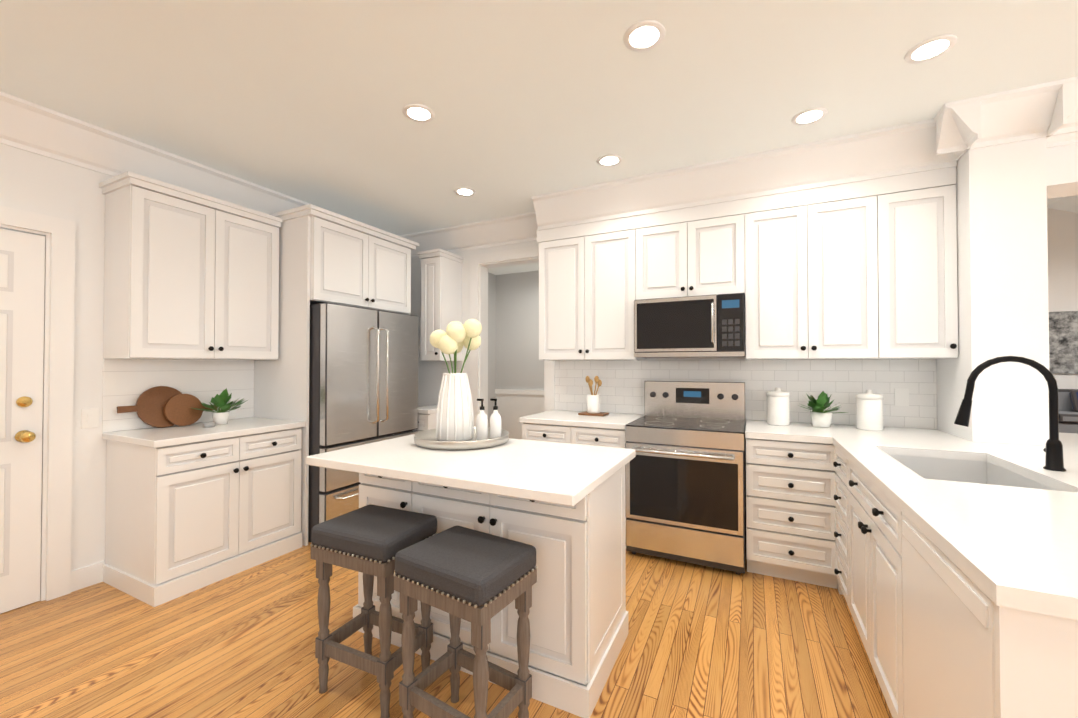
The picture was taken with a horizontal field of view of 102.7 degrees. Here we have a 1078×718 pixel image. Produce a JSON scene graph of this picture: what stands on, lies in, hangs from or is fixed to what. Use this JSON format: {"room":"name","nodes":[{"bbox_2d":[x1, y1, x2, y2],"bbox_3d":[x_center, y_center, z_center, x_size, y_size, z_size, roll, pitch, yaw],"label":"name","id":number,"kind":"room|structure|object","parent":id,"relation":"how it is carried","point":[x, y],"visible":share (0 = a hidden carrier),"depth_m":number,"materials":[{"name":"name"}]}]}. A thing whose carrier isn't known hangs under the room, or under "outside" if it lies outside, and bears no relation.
{"room":"kitchen","nodes":[
{"label":"kitchen","id":0,"kind":"room"},
{"bbox_2d":[0,143,247,570],"bbox_3d":[-3.251,-0.012,1.706,0.140,2.740,7.450,0,-1,26],"label":"wall","id":1,"kind":"structure","parent":0,"point":[35,183],"depth_m":2.58,"materials":[{"name":"paint"}]},
{"bbox_2d":[0,228,44,613],"bbox_3d":[-2.978,0.327,2.063,0.120,2.060,0.824,0,-1,26],"label":"door","id":2,"kind":"structure","parent":1,"relation":"in","point":[22,269],"depth_m":2.37,"materials":[{"name":"white paint"}]},
{"bbox_2d":[0,206,75,600],"bbox_3d":[-3.042,0.273,2.095,0.166,2.180,1.050,0,-1,26],"label":"door frame","id":3,"kind":"structure","parent":1,"relation":"attached to","point":[57,428],"depth_m":2.47,"materials":[{"name":"white paint"}]},
{"bbox_2d":[71,561,104,591],"bbox_3d":[-2.766,1.294,1.367,1.015,0.120,7.300,0,-1,26],"label":"baseboard","id":4,"kind":"structure","parent":1,"relation":"attached to","point":[86,576],"depth_m":2.59,"materials":[{"name":"white paint"}]},
{"bbox_2d":[81,408,98,428],"bbox_3d":[-2.717,0.359,2.609,0.011,0.120,0.080,0,-1,26],"label":"switch plate","id":5,"kind":"object","parent":1,"relation":"attached to","point":[89,417],"visible":1,"depth_m":2.61,"materials":[{"name":"white plastic"}]},
{"bbox_2d":[102,359,253,432],"bbox_3d":[-2.496,0.232,3.064,0.006,0.454,0.900,0,-1,26],"label":"backsplash","id":6,"kind":"structure","parent":1,"relation":"attached to","point":[127,382],"depth_m":2.98,"materials":[{"name":"tile"}]},
{"bbox_2d":[99,171,281,359],"bbox_3d":[-2.337,-0.538,2.968,0.383,1.078,0.910,0,-1,26],"label":"upper cabinet","id":7,"kind":"object","parent":1,"relation":"attached to","point":[189,274],"visible":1,"depth_m":2.76,"materials":[{"name":"paint"}]},
{"bbox_2d":[0,91,394,234],"bbox_3d":[-3.154,-1.273,1.590,0.150,0.220,7.300,0,-1,26],"label":"crown molding","id":8,"kind":"structure","parent":1,"relation":"attached to","point":[28,126],"depth_m":2.65,"materials":[{"name":"white paint"}]},
{"bbox_2d":[0,542,891,717],"bbox_3d":[4.643,1.398,2.949,13.300,0.050,16.700,0,-1,26],"label":"floor","id":9,"kind":"structure","parent":0,"point":[701,641],"depth_m":1.98,"materials":[{"name":"brown wood"}]},
{"bbox_2d":[102,417,304,606],"bbox_3d":[-2.201,0.916,2.909,0.659,0.914,0.898,0,-1,26],"label":"base cabinet","id":10,"kind":"object","parent":9,"relation":"on","point":[193,507],"visible":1,"depth_m":2.62,"materials":[{"name":"paint"}]},
{"bbox_2d":[117,386,216,427],"bbox_3d":[-2.490,0.320,2.910,0.115,0.276,0.530,0,-1,26],"label":"cutting boards","id":11,"kind":"object","parent":10,"relation":"on","point":[162,406],"visible":0.94,"depth_m":2.88,"materials":[{"name":"brown wood"}]},
{"bbox_2d":[203,422,215,427],"bbox_3d":[-2.221,0.443,2.904,0.070,0.030,0.068,0,-1,26],"label":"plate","id":12,"kind":"object","parent":10,"relation":"on","point":[208,424],"visible":1,"depth_m":2.88,"materials":[{"name":"white ceramic"}]},
{"bbox_2d":[193,388,245,424],"bbox_3d":[-2.240,0.331,3.045,0.269,0.256,0.310,0,-1,26],"label":"potted plant","id":13,"kind":"object","parent":10,"relation":"on","point":[220,416],"visible":1,"depth_m":3.03,"materials":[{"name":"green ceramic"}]},
{"bbox_2d":[254,204,418,545],"bbox_3d":[-1.734,0.134,3.784,0.731,2.500,1.140,0,-1,26],"label":"tall cabinet","id":14,"kind":"object","parent":9,"relation":"on","point":[326,256],"visible":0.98,"depth_m":3.32,"materials":[{"name":"paint"}]},
{"bbox_2d":[308,303,417,541],"bbox_3d":[-1.656,0.488,3.732,0.841,1.790,0.975,0,-1,26],"label":"fridge","id":15,"kind":"object","parent":9,"relation":"on","point":[363,376],"visible":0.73,"depth_m":3.35,"materials":[{"name":"grey metal"}]},
{"bbox_2d":[310,504,437,717],"bbox_3d":[-0.684,1.018,1.809,0.428,0.682,0.349,0,-1,26],"label":"stool","id":16,"kind":"object","parent":9,"relation":"on","point":[370,541],"visible":0.81,"depth_m":1.73,"materials":[{"name":"wood"}]},
{"bbox_2d":[415,405,437,431],"bbox_3d":[-1.028,0.933,4.274,0.249,0.914,0.551,0,-1,26],"label":"base cabinet","id":17,"kind":"object","parent":9,"relation":"on","point":[426,417],"visible":0.08,"depth_m":4.05,"materials":[{"name":"paint"}]},
{"bbox_2d":[394,526,537,717],"bbox_3d":[-0.258,1.015,1.532,0.411,0.682,0.334,0,-1,32],"label":"stool","id":18,"kind":"object","parent":9,"relation":"on","point":[478,580],"visible":1,"depth_m":1.48,"materials":[{"name":"fabric"}]},
{"bbox_2d":[306,434,635,717],"bbox_3d":[-0.295,0.905,2.056,1.320,0.914,0.835,0,-1,26],"label":"kitchen island","id":19,"kind":"object","parent":9,"relation":"on","point":[560,507],"visible":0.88,"depth_m":1.79,"materials":[{"name":"paint"}]},
{"bbox_2d":[414,427,508,449],"bbox_3d":[-0.418,0.428,2.348,0.512,0.046,0.512,0,-1,26],"label":"round tray","id":20,"kind":"object","parent":19,"relation":"on","point":[426,439],"visible":0.58,"depth_m":2.15,"materials":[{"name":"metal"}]},
{"bbox_2d":[430,319,481,440],"bbox_3d":[-0.456,0.111,2.357,0.294,0.657,0.234,0,-1,26],"label":"vase","id":21,"kind":"object","parent":20,"relation":"on","point":[455,418],"visible":1,"depth_m":2.29,"materials":[{"name":"white ceramic"}]},
{"bbox_2d":[476,399,487,439],"bbox_3d":[-0.307,0.327,2.322,0.064,0.224,0.064,0,-1,26],"label":"bottle","id":22,"kind":"object","parent":20,"relation":"on","point":[482,426],"visible":0.85,"depth_m":2.30,"materials":[{"name":"white ceramic"}]},
{"bbox_2d":[490,398,500,438],"bbox_3d":[-0.235,0.327,2.332,0.064,0.224,0.064,0,-1,26],"label":"bottle","id":23,"kind":"object","parent":20,"relation":"on","point":[495,424],"visible":0.79,"depth_m":2.31,"materials":[{"name":"white ceramic"}]},
{"bbox_2d":[519,410,644,533],"bbox_3d":[0.367,0.923,3.513,0.858,0.914,0.681,0,-1,26],"label":"base cabinet","id":24,"kind":"object","parent":9,"relation":"on","point":[568,427],"visible":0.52,"depth_m":3.27,"materials":[{"name":"paint"}]},
{"bbox_2d":[578,376,608,415],"bbox_3d":[0.458,0.303,3.613,0.220,0.326,0.160,0,-1,26],"label":"utensil crock","id":25,"kind":"object","parent":24,"relation":"on","point":[593,404],"visible":1,"depth_m":3.57,"materials":[{"name":"white ceramic"}]},
{"bbox_2d":[625,381,745,574],"bbox_3d":[1.073,0.775,3.113,0.750,1.200,0.751,0,-1,26],"label":"range","id":26,"kind":"object","parent":9,"relation":"on","point":[685,469],"visible":0.98,"depth_m":2.86,"materials":[{"name":"grey metal"}]},
{"bbox_2d":[746,440,836,588],"bbox_3d":[1.663,0.935,2.891,0.487,0.874,0.648,0,-1,26],"label":"base cabinet","id":27,"kind":"object","parent":9,"relation":"on","point":[791,487],"depth_m":2.61,"materials":[{"name":"paint"}]},
{"bbox_2d":[745,420,976,443],"bbox_3d":[1.941,0.476,2.752,1.116,0.039,0.663,0,-1,26],"label":"countertop","id":28,"kind":"structure","parent":27,"relation":"on","point":[755,429],"depth_m":2.63,"materials":[{"name":"white stone"}]},
{"bbox_2d":[766,388,789,425],"bbox_3d":[1.682,0.331,3.030,0.146,0.257,0.146,0,-1,26],"label":"canister","id":29,"kind":"object","parent":28,"relation":"on","point":[778,406],"visible":1,"depth_m":2.97,"materials":[{"name":"white ceramic"}]},
{"bbox_2d":[798,391,846,427],"bbox_3d":[1.915,0.336,2.907,0.302,0.243,0.212,0,-1,26],"label":"potted plant","id":30,"kind":"object","parent":28,"relation":"on","point":[821,417],"visible":1,"depth_m":2.88,"materials":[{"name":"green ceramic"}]},
{"bbox_2d":[856,390,883,430],"bbox_3d":[2.148,0.328,2.800,0.146,0.257,0.146,0,-1,26],"label":"canister","id":31,"kind":"object","parent":28,"relation":"on","point":[869,409],"visible":1,"depth_m":2.75,"materials":[{"name":"white ceramic"}]},
{"bbox_2d":[837,452,872,623],"bbox_3d":[1.964,0.928,2.273,0.600,0.874,0.235,0,-1,26],"label":"base cabinet","id":32,"kind":"object","parent":9,"relation":"on","point":[853,490],"depth_m":2.07,"materials":[{"name":"paint"}]},
{"bbox_2d":[869,492,872,627],"bbox_3d":[1.793,1.029,1.807,0.495,0.660,0.750,0,-1,26],"label":"base cabinet","id":33,"kind":"object","parent":9,"relation":"on","point":[870,493],"depth_m":1.75,"materials":[{"name":"paint"}]},
{"bbox_2d":[873,484,888,707],"bbox_3d":[1.508,0.917,1.374,0.622,0.874,0.282,0,-1,26],"label":"base cabinet","id":34,"kind":"object","parent":9,"relation":"on","point":[880,501],"depth_m":1.62,"materials":[{"name":"paint"}]},
{"bbox_2d":[889,500,1077,717],"bbox_3d":[1.322,0.912,0.997,0.622,0.874,0.677,0,-1,26],"label":"base cabinet","id":35,"kind":"object","parent":9,"relation":"on","point":[945,564],"depth_m":0.99,"materials":[{"name":"paint"}]},
{"bbox_2d":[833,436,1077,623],"bbox_3d":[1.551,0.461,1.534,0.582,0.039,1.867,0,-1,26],"label":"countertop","id":36,"kind":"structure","parent":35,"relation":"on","point":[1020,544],"depth_m":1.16,"materials":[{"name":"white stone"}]},
{"bbox_2d":[969,444,1077,491],"bbox_3d":[2.161,0.457,1.232,0.780,0.039,1.867,0,-1,26],"label":"countertop","id":37,"kind":"structure","parent":35,"relation":"on","point":[1029,463],"depth_m":1.84,"materials":[{"name":"white stone"}]},
{"bbox_2d":[954,356,1065,470],"bbox_3d":[1.952,0.215,1.800,0.338,0.457,0.091,0,-1,26],"label":"faucet","id":38,"kind":"object","parent":37,"relation":"on","point":[1054,458],"visible":1,"depth_m":1.73,"materials":[{"name":"black metal"}]},
{"bbox_3d":[9.634,1.412,6.508,5.500,0.012,4.500,0,-1,26],"label":"living room rug","id":39,"kind":"object","parent":9,"relation":"on","visible":0},
{"bbox_2d":[1058,389,1077,433],"bbox_3d":[10.127,0.987,7.513,2.300,0.860,0.970,0,-1,26],"label":"sofa","id":40,"kind":"object","parent":39,"relation":"on","point":[1068,408],"visible":0.15,"depth_m":7.76,"materials":[{"name":"grey fabric"}]},
{"bbox_2d":[488,271,543,426],"bbox_3d":[0.284,0.032,5.252,3.340,2.740,2.060,0,-1,26],"label":"wall","id":41,"kind":"structure","parent":0,"point":[515,362],"depth_m":6.61,"materials":[{"name":"grey paint"}]},
{"bbox_2d":[495,389,543,438],"bbox_3d":[-0.003,0.941,6.403,1.515,0.950,0.030,0,-1,26],"label":"trim","id":42,"kind":"structure","parent":41,"relation":"attached to","point":[514,406],"depth_m":6.58,"materials":[{"name":"white paint"}]},
{"bbox_2d":[0,0,1077,274],"bbox_3d":[1.032,-1.444,0.752,8.800,0.100,9.500,0,-1,26],"label":"ceiling","id":43,"kind":"structure","parent":0,"point":[308,100],"depth_m":2.13,"materials":[{"name":"paint"}]},
{"bbox_2d":[402,104,434,122],"bbox_3d":[-0.671,-1.371,2.407,0.176,0.006,0.176,0,-1,26],"label":"recessed light","id":44,"kind":"object","parent":43,"relation":"in","point":[420,113],"visible":1,"depth_m":2.40,"materials":[{"name":"white plastic"}]},
{"bbox_2d":[454,187,475,195],"bbox_3d":[-0.601,-1.357,3.498,0.176,0.006,0.176,0,-1,26],"label":"recessed light","id":45,"kind":"object","parent":43,"relation":"in","point":[463,191],"visible":1,"depth_m":3.49,"materials":[{"name":"white plastic"}]},
{"bbox_2d":[597,154,621,166],"bbox_3d":[0.484,-1.363,2.963,0.176,0.006,0.176,0,-1,26],"label":"recessed light","id":46,"kind":"object","parent":43,"relation":"in","point":[608,160],"visible":1,"depth_m":2.96,"materials":[{"name":"white plastic"}]},
{"bbox_2d":[623,20,664,51],"bbox_3d":[0.450,-1.377,1.842,0.176,0.006,0.176,0,-1,26],"label":"recessed light","id":47,"kind":"object","parent":43,"relation":"in","point":[644,35],"visible":1,"depth_m":1.83,"materials":[{"name":"white plastic"}]},
{"bbox_2d":[791,107,827,124],"bbox_3d":[1.529,-1.370,2.436,0.176,0.006,0.176,0,-1,26],"label":"recessed light","id":48,"kind":"object","parent":43,"relation":"in","point":[809,116],"visible":1,"depth_m":2.43,"materials":[{"name":"white plastic"}]},
{"bbox_2d":[904,34,957,63],"bbox_3d":[1.742,-1.377,1.918,0.176,0.006,0.176,0,-1,26],"label":"recessed light","id":49,"kind":"object","parent":43,"relation":"in","point":[929,49],"visible":1,"depth_m":1.91,"materials":[{"name":"white plastic"}]},
{"bbox_2d":[409,241,924,428],"bbox_3d":[0.524,0.015,3.907,4.680,2.740,0.140,0,-1,26],"label":"wall","id":50,"kind":"structure","parent":0,"point":[429,378],"depth_m":4.61,"materials":[{"name":"paint"}]},
{"bbox_2d":[417,249,463,360],"bbox_3d":[-0.996,-0.520,4.370,0.280,1.078,0.383,0,-1,26],"label":"upper cabinet","id":51,"kind":"object","parent":50,"relation":"attached to","point":[441,289],"visible":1,"depth_m":4.26,"materials":[{"name":"paint"}]},
{"bbox_2d":[399,212,537,257],"bbox_3d":[-0.760,-1.238,4.395,1.960,0.220,0.150,0,-1,26],"label":"crown molding","id":52,"kind":"structure","parent":50,"relation":"attached to","point":[515,229],"depth_m":4.31,"materials":[{"name":"white paint"}]},
{"bbox_2d":[470,246,554,426],"bbox_3d":[-0.249,0.162,4.272,0.940,2.455,0.166,0,-1,26],"label":"door frame","id":53,"kind":"structure","parent":50,"relation":"attached to","point":[480,264],"depth_m":4.38,"materials":[{"name":"white paint"}]},
{"bbox_2d":[537,211,645,360],"bbox_3d":[0.476,-0.555,3.664,0.895,1.128,0.348,0,-1,26],"label":"upper cabinet","id":54,"kind":"object","parent":50,"relation":"attached to","point":[591,271],"depth_m":3.50,"materials":[{"name":"paint"}]},
{"bbox_2d":[442,359,936,428],"bbox_3d":[0.777,0.239,3.697,4.038,0.454,0.006,0,-1,26],"label":"backsplash","id":55,"kind":"structure","parent":50,"relation":"attached to","point":[842,383],"depth_m":3.20,"materials":[{"name":"tile"}]},
{"bbox_2d":[894,388,908,405],"bbox_3d":[2.423,0.255,2.878,0.075,0.115,0.004,0,-1,26],"label":"outlet","id":56,"kind":"object","parent":55,"relation":"attached to","point":[901,397],"visible":1,"depth_m":2.88,"materials":[{"name":"white plastic"}]},
{"bbox_2d":[644,195,747,298],"bbox_3d":[1.168,-0.788,3.325,0.764,0.670,0.348,0,-1,26],"label":"upper cabinet","id":57,"kind":"object","parent":50,"relation":"attached to","point":[691,249],"depth_m":3.14,"materials":[{"name":"paint"}]},
{"bbox_2d":[634,293,744,357],"bbox_3d":[1.138,-0.231,3.256,0.754,0.432,0.470,0,-1,26],"label":"microwave","id":58,"kind":"object","parent":57,"relation":"attached to","point":[696,326],"visible":1,"depth_m":3.07,"materials":[{"name":"grey metal"}]},
{"bbox_2d":[745,161,957,359],"bbox_3d":[1.985,-0.564,2.919,1.171,1.128,0.348,0,-1,26],"label":"upper cabinet","id":59,"kind":"object","parent":50,"relation":"attached to","point":[843,247],"depth_m":2.72,"materials":[{"name":"paint"}]},
{"bbox_2d":[893,456,984,483],"bbox_3d":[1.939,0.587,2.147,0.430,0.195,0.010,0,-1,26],"label":"sink","id":60,"kind":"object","parent":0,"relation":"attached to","point":[974,470],"depth_m":2.11,"materials":[{"name":"white ceramic"}]},
{"bbox_2d":[936,137,1048,445],"bbox_3d":[2.646,-0.001,2.581,0.300,2.740,0.640,0,-1,26],"label":"wall","id":61,"kind":"structure","parent":0,"point":[1002,251],"depth_m":2.31,"materials":[{"name":"paint"}]},
{"bbox_2d":[985,464,1044,487],"bbox_3d":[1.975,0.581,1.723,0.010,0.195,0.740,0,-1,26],"label":"sink","id":62,"kind":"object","parent":0,"relation":"attached to","point":[993,475],"depth_m":1.91,"materials":[{"name":"white ceramic"}]},
{"bbox_2d":[1046,143,1077,198],"bbox_3d":[4.483,-1.195,1.889,3.620,0.370,0.280,0,-1,26],"label":"wall","id":63,"kind":"structure","parent":0,"point":[1062,169],"depth_m":2.48,"materials":[{"name":"paint"}]},
{"bbox_2d":[934,76,1077,160],"bbox_3d":[4.113,-1.272,1.638,4.060,0.220,0.500,0,-1,26],"label":"crown molding","id":64,"kind":"structure","parent":63,"relation":"attached to","point":[1048,111],"depth_m":2.26,"materials":[{"name":"white paint"}]},
{"bbox_2d":[1047,208,1077,388],"bbox_3d":[10.375,-0.853,8.875,7.980,4.600,0.150,0,-1,26],"label":"wall","id":65,"kind":"structure","parent":0,"point":[1062,230],"depth_m":8.69,"materials":[{"name":"paint"}]},
{"bbox_2d":[1049,311,1077,373],"bbox_3d":[10.819,-0.332,8.536,1.950,1.250,0.048,0,-1,26],"label":"picture","id":66,"kind":"object","parent":65,"relation":"attached to","point":[1063,342],"depth_m":8.65},
{"bbox_2d":[1047,195,1077,212],"bbox_3d":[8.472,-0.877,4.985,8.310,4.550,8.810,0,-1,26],"label":"ceiling","id":67,"kind":"structure","parent":0,"point":[1069,203],"depth_m":8.46,"materials":[{"name":"paint"}]}
]}

